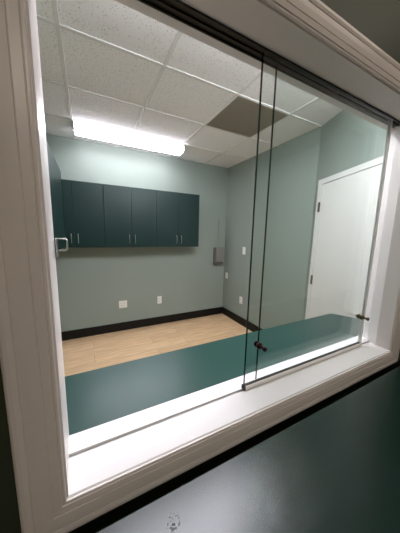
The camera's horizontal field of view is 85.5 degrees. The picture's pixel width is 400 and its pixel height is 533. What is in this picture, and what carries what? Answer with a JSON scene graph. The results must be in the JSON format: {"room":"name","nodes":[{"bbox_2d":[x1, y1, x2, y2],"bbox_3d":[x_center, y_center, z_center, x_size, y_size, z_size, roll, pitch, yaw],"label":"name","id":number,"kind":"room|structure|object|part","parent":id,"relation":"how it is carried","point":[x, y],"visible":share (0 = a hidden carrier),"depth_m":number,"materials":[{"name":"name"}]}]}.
{"room":"waiting room","nodes":[
{"label":"waiting room","id":0,"kind":"room"},
{"bbox_2d":[46,134,227,331],"bbox_3d":[-0.825,-0.367,3.541,3.080,2.764,0.100,-3,10,-27],"label":"wall","id":1,"kind":"structure","parent":0,"point":[92,282],"depth_m":3.42,"materials":[{"name":"green paint"}]},
{"bbox_2d":[61,179,104,247],"bbox_3d":[-1.643,-0.668,2.822,0.704,0.822,0.332,-3,10,-27],"label":"upper cabinet","id":2,"kind":"object","parent":1,"relation":"attached to","point":[83,204],"visible":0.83,"depth_m":2.75,"materials":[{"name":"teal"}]},
{"bbox_3d":[-1.743,-0.641,2.633,0.350,0.822,0.018,-3,10,-27],"label":"door","id":3,"kind":"part","parent":2,"relation":"part of","materials":[{"name":"green laminate"}]},
{"bbox_2d":[119,300,126,307],"bbox_3d":[-1.221,0.600,3.432,0.122,0.118,0.008,-3,10,-27],"label":"electrical outlet","id":4,"kind":"object","parent":1,"relation":"attached to","point":[122,304],"visible":1,"depth_m":3.43,"materials":[{"name":"white plastic"}]},
{"bbox_2d":[103,184,156,246],"bbox_3d":[-1.016,-0.702,3.142,0.704,0.822,0.332,-3,10,-27],"label":"upper cabinet","id":5,"kind":"object","parent":1,"relation":"attached to","point":[129,212],"visible":0.97,"depth_m":3.01,"materials":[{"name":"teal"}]},
{"bbox_3d":[-1.116,-0.675,2.953,0.350,0.822,0.018,-3,10,-27],"label":"door","id":6,"kind":"part","parent":5,"relation":"part of","materials":[{"name":"green laminate"}]},
{"bbox_3d":[-0.802,-0.692,3.113,0.350,0.822,0.018,-3,10,-27],"label":"door","id":7,"kind":"part","parent":5,"relation":"part of","materials":[{"name":"green laminate"}]},
{"bbox_2d":[61,307,221,340],"bbox_3d":[-0.829,0.941,3.687,2.854,0.135,0.013,-3,10,-27],"label":"baseboard","id":8,"kind":"structure","parent":1,"relation":"attached to","point":[85,332],"depth_m":3.56,"materials":[{"name":"black plastic"}]},
{"bbox_2d":[157,296,161,303],"bbox_3d":[-0.693,0.571,3.701,0.074,0.130,0.008,-3,10,-27],"label":"electrical outlet","id":9,"kind":"object","parent":1,"relation":"attached to","point":[159,298],"visible":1,"depth_m":3.70,"materials":[{"name":"white plastic"}]},
{"bbox_2d":[156,190,199,246],"bbox_3d":[-0.389,-0.735,3.462,0.704,0.822,0.332,-3,10,-27],"label":"upper cabinet","id":10,"kind":"object","parent":1,"relation":"attached to","point":[177,214],"visible":0.96,"depth_m":3.33,"materials":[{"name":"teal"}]},
{"bbox_3d":[-0.489,-0.709,3.273,0.350,0.822,0.018,-3,10,-27],"label":"door","id":11,"kind":"part","parent":10,"relation":"part of","materials":[{"name":"green laminate"}]},
{"bbox_3d":[-0.175,-0.726,3.433,0.350,0.822,0.018,-3,10,-27],"label":"door","id":12,"kind":"part","parent":10,"relation":"part of","materials":[{"name":"green laminate"}]},
{"bbox_2d":[213,247,223,264],"bbox_3d":[0.351,-0.200,4.073,0.190,0.320,0.085,-3,10,-27],"label":"wall dispenser","id":13,"kind":"object","parent":1,"relation":"attached to","point":[218,252],"visible":1,"depth_m":4.04,"materials":[{"name":"grey plastic"}]},
{"bbox_2d":[62,313,251,376],"bbox_3d":[0.053,1.252,2.541,3.580,0.100,3.120,-3,10,-27],"label":"floor","id":14,"kind":"structure","parent":0,"point":[84,354],"depth_m":3.14,"materials":[{"name":"brown wood"}]},
{"bbox_2d":[65,313,360,435],"bbox_3d":[0.238,0.947,1.189,2.507,0.914,0.529,-3,10,-27],"label":"countertop","id":15,"kind":"structure","parent":14,"relation":"on","point":[96,397],"depth_m":1.04,"materials":[{"name":"green laminate"}]},
{"bbox_2d":[36,0,342,167],"bbox_3d":[0.104,-1.580,2.142,3.580,0.108,3.060,-3,10,-27],"label":"ceiling","id":16,"kind":"structure","parent":0,"point":[109,64],"depth_m":1.78,"materials":[{"name":"tile"}]},
{"bbox_2d":[73,121,184,155],"bbox_3d":[-0.846,-1.603,2.756,1.330,0.088,0.194,-3,10,-27],"label":"light","id":17,"kind":"object","parent":16,"relation":"attached to","point":[79,128],"visible":1,"depth_m":2.66,"materials":[{"name":"white plastic"}]},
{"bbox_2d":[207,96,287,137],"bbox_3d":[0.474,-1.542,2.278,0.616,0.007,0.586,-3,10,-27],"label":"ceiling vent","id":18,"kind":"object","parent":16,"relation":"in","point":[240,117],"visible":0.95,"depth_m":2.24,"materials":[{"name":"grey metal"}]},
{"bbox_2d":[0,0,399,532],"bbox_3d":[0.251,0.088,0.674,4.450,2.764,0.130,-3,10,-27],"label":"wall","id":19,"kind":"structure","parent":0,"point":[377,20],"depth_m":0.54,"materials":[{"name":"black paint"}]},
{"bbox_2d":[0,0,399,532],"bbox_3d":[0.298,-0.071,0.588,1.313,1.057,0.018,-3,10,-27],"label":"trim","id":20,"kind":"structure","parent":19,"relation":"attached to","point":[27,356],"depth_m":0.34,"materials":[{"name":"white paint"}]},
{"bbox_2d":[25,0,399,499],"bbox_3d":[0.291,-0.077,0.667,1.286,0.987,0.141,-3,10,-27],"label":"window","id":21,"kind":"structure","parent":19,"relation":"in","point":[243,30],"depth_m":0.55,"materials":[{"name":"white paint"}]},
{"bbox_2d":[55,238,68,256],"bbox_3d":[-0.278,-0.038,0.436,0.020,0.038,0.025,-3,10,-27],"label":"handle","id":22,"kind":"object","parent":21,"relation":"attached to","point":[56,239],"visible":1,"depth_m":0.44,"materials":[{"name":"grey metal"}]},
{"bbox_3d":[-0.286,-0.038,0.432,0.002,0.038,0.025,-3,10,-27],"label":"plate","id":23,"kind":"part","parent":22,"relation":"part of","materials":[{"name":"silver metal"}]},
{"bbox_3d":[0.279,0.395,0.737,1.254,0.032,0.141,-3,10,-27],"label":"sill","id":24,"kind":"part","parent":21,"relation":"part of","materials":[{"name":"white paint"}]},
{"bbox_2d":[255,67,276,378],"bbox_3d":[0.499,-0.097,0.809,0.681,0.928,0.006,-3,10,-27],"label":"sliding glass panel","id":25,"kind":"object","parent":21,"relation":"attached to","point":[276,67],"visible":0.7,"depth_m":0.64,"materials":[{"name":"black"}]},
{"bbox_2d":[241,52,392,390],"bbox_3d":[0.442,-0.089,0.748,0.659,0.928,0.050,-3,10,-27],"label":"sliding glass panel","id":26,"kind":"object","parent":21,"relation":"attached to","point":[245,386],"visible":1,"depth_m":0.82,"materials":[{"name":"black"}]},
{"bbox_3d":[0.190,0.248,0.661,0.022,0.022,0.031,-3,10,-27],"label":"knob","id":27,"kind":"part","parent":26,"relation":"part of","materials":[{"name":"brown metal"}]},
{"bbox_3d":[0.429,0.361,0.825,0.654,0.012,0.015,-3,10,-27],"label":"rail","id":28,"kind":"part","parent":26,"relation":"part of","materials":[{"name":"white metal"}]},
{"bbox_3d":[0.703,0.220,0.923,0.022,0.022,0.031,-3,10,-27],"label":"knob","id":29,"kind":"part","parent":26,"relation":"part of","materials":[{"name":"black metal"}]},
{"bbox_2d":[222,126,321,328],"bbox_3d":[0.933,-0.303,3.383,0.100,2.764,1.800,-3,10,-27],"label":"wall","id":30,"kind":"structure","parent":0,"point":[294,162],"depth_m":3.06,"materials":[{"name":"green paint"}]},
{"bbox_2d":[222,307,262,331],"bbox_3d":[0.854,0.999,3.552,0.013,0.135,1.800,-3,10,-27],"label":"baseboard","id":31,"kind":"structure","parent":30,"relation":"attached to","point":[233,316],"depth_m":3.83,"materials":[{"name":"black plastic"}]},
{"bbox_2d":[303,110,386,319],"bbox_3d":[1.409,-0.079,1.960,0.100,2.764,1.251,1,9,-5],"label":"wall","id":32,"kind":"structure","parent":0,"point":[348,141],"depth_m":2.04,"materials":[{"name":"green paint"}]},
{"bbox_2d":[305,156,383,318],"bbox_3d":[1.307,0.206,2.030,0.086,2.175,1.030,1,9,-5],"label":"door","id":33,"kind":"structure","parent":32,"relation":"in","point":[346,205],"depth_m":2.01,"materials":[{"name":"white paint"}]},
{"bbox_3d":[0.916,1.722,-0.458,4.650,0.100,3.070,-3,10,-27],"label":"floor","id":34,"kind":"structure","parent":0,"visible":0},
{"bbox_2d":[96,366,399,532],"bbox_3d":[0.381,0.984,0.458,3.400,1.064,0.497,-3,10,-27],"label":"countertop","id":35,"kind":"structure","parent":34,"relation":"on","point":[336,469],"depth_m":0.44,"materials":[{"name":"green laminate"}]},
{"bbox_3d":[-1.454,-0.077,1.521,0.100,2.764,2.960,-3,10,-27],"label":"wall","id":36,"kind":"structure","parent":0,"visible":0},
{"bbox_2d":[46,140,65,252],"bbox_3d":[-1.500,-0.585,2.001,0.303,0.865,1.150,-3,10,-27],"label":"upper cabinet","id":37,"kind":"object","parent":36,"relation":"attached to","point":[54,171],"visible":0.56,"depth_m":2.02,"materials":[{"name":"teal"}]},
{"bbox_3d":[-1.505,-0.633,2.318,0.020,0.865,0.572,-3,10,-27],"label":"door","id":38,"kind":"part","parent":37,"relation":"part of","materials":[{"name":"green laminate"}]}
]}

